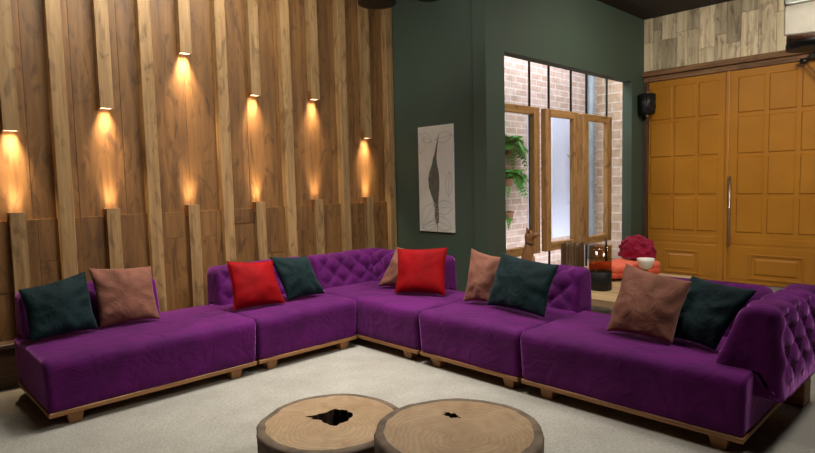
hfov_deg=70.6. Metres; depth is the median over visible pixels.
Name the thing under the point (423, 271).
pillow
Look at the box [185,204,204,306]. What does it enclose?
wood slat
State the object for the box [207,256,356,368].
module
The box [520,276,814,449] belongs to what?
module
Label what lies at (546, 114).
window
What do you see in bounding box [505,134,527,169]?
potted fern
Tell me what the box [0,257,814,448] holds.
floor
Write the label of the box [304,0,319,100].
wood slat
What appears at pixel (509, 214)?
pot
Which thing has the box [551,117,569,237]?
window pane
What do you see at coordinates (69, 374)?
module
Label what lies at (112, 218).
wood slat
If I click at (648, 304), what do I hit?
pillow
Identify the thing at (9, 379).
baseboard slats
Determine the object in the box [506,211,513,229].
potted fern
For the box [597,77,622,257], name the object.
wall
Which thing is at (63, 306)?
pillow
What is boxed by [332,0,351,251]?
trim
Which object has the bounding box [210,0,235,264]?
trim
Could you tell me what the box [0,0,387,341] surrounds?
wall
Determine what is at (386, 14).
trim
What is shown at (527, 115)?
wall strip
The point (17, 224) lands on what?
wood slat
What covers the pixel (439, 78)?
wall
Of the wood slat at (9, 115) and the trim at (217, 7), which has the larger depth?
the trim at (217, 7)
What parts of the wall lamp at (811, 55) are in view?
arm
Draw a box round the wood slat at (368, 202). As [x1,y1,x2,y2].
[363,197,374,248]
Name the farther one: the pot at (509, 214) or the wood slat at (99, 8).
the pot at (509, 214)
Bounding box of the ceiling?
[597,0,732,19]
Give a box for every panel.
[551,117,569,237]
[784,0,814,35]
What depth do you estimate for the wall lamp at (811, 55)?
6.92 m
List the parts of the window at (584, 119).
rail, rail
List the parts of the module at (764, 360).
leg, seat, backrest, leg, post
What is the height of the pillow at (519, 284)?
0.414 m
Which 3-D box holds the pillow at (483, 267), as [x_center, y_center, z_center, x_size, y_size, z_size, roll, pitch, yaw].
[0.624,0.402,4.723,0.306,0.426,0.182,1,5,25]
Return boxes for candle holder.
[590,269,611,290]
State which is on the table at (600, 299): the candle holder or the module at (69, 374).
the candle holder
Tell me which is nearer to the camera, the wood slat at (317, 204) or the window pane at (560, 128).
the wood slat at (317, 204)
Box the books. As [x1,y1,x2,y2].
[561,241,583,266]
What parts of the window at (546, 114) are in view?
rail, rail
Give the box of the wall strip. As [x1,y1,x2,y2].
[527,115,528,228]
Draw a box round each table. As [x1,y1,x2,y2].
[256,393,397,452]
[374,398,543,452]
[584,266,691,309]
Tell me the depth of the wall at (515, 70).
9.10 m
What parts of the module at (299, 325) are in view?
backrest, leg, seat, leg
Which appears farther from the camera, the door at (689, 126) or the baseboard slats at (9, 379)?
the door at (689, 126)
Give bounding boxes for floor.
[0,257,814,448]
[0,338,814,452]
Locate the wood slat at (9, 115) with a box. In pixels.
[0,0,19,133]
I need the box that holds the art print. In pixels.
[418,123,455,232]
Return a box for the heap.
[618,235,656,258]
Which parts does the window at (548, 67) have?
steel post, steel post, steel post, steel post, steel post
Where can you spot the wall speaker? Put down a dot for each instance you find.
(646, 101)
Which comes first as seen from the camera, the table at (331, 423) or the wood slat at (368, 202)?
the table at (331, 423)
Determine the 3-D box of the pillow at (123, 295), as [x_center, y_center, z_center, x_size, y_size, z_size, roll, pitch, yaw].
[-2.093,0.503,4.272,0.447,0.421,0.183,-4,5,-34]
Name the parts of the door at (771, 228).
pull handle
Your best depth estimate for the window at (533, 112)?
6.92 m
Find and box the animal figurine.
[521,227,538,260]
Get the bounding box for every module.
[14,278,256,422]
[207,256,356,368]
[307,248,464,358]
[419,264,591,387]
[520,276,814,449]
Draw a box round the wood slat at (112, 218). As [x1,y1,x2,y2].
[104,208,123,268]
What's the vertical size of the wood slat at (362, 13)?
1.782 m
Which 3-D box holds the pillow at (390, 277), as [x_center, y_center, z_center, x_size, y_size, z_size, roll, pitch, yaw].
[-0.047,0.391,5.442,0.503,0.379,0.154,1,5,25]
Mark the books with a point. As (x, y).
(572, 254)
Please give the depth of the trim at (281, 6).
5.92 m
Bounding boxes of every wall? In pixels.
[0,0,387,341]
[392,0,487,291]
[485,0,643,258]
[504,56,596,264]
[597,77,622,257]
[644,0,786,71]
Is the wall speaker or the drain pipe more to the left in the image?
the drain pipe
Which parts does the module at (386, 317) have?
backrest, seat, leg, backrest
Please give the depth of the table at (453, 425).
2.40 m
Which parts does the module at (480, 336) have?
leg, seat, leg, backrest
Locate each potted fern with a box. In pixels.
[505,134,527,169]
[505,167,528,198]
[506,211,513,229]
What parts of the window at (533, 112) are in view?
rail, rail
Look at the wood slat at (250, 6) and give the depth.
5.61 m
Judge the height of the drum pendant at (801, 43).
1.572 m
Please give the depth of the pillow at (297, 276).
5.01 m
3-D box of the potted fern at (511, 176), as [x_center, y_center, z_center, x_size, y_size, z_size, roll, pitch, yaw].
[1.619,-0.689,8.524,0.945,0.603,0.425,-5,6,-44]
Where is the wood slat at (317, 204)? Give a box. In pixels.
[311,199,324,254]
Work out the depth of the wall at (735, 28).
7.75 m
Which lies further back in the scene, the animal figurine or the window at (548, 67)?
the window at (548, 67)
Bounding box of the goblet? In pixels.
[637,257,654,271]
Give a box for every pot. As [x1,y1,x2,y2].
[505,146,513,154]
[505,178,513,185]
[506,211,513,219]
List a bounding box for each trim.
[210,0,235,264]
[275,0,297,256]
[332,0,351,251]
[381,7,396,249]
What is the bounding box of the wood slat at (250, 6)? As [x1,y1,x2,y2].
[244,0,260,97]
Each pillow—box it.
[18,271,97,342]
[88,266,159,327]
[226,260,284,309]
[270,256,324,299]
[378,247,402,285]
[394,247,447,294]
[463,248,500,301]
[487,252,558,317]
[607,263,691,343]
[674,276,756,349]
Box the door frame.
[642,50,814,238]
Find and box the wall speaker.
[638,92,655,116]
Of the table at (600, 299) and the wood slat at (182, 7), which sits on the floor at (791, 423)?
the table at (600, 299)
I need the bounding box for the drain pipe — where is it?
[588,75,594,258]
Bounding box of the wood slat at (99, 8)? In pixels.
[91,0,113,110]
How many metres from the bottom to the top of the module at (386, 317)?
0.756 m
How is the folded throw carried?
on the table at (600, 299)
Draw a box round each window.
[505,103,539,256]
[528,61,607,265]
[541,108,578,251]
[579,113,611,244]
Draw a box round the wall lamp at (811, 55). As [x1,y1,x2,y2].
[800,53,814,73]
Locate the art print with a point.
(435, 143)
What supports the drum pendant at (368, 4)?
hanging from the ceiling
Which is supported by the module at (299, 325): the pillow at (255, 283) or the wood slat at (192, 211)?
the pillow at (255, 283)
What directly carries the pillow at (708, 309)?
on the module at (764, 360)
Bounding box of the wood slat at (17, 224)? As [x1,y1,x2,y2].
[7,212,30,328]
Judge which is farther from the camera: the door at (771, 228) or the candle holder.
the door at (771, 228)
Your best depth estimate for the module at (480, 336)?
4.31 m
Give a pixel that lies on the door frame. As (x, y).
(778, 57)
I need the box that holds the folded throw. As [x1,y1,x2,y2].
[589,258,660,278]
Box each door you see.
[648,71,730,281]
[726,59,814,286]
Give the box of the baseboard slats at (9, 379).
[0,339,18,390]
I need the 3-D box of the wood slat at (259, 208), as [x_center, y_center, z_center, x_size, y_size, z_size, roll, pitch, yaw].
[-1.472,0.400,5.803,0.110,1.297,0.075,-5,6,-44]
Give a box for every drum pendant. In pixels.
[357,0,395,8]
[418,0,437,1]
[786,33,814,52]
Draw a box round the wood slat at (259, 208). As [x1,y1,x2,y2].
[252,202,267,260]
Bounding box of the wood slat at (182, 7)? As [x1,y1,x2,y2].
[174,0,191,55]
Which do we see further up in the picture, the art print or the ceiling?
the ceiling
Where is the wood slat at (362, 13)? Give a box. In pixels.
[357,1,371,139]
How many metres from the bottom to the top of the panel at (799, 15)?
1.550 m

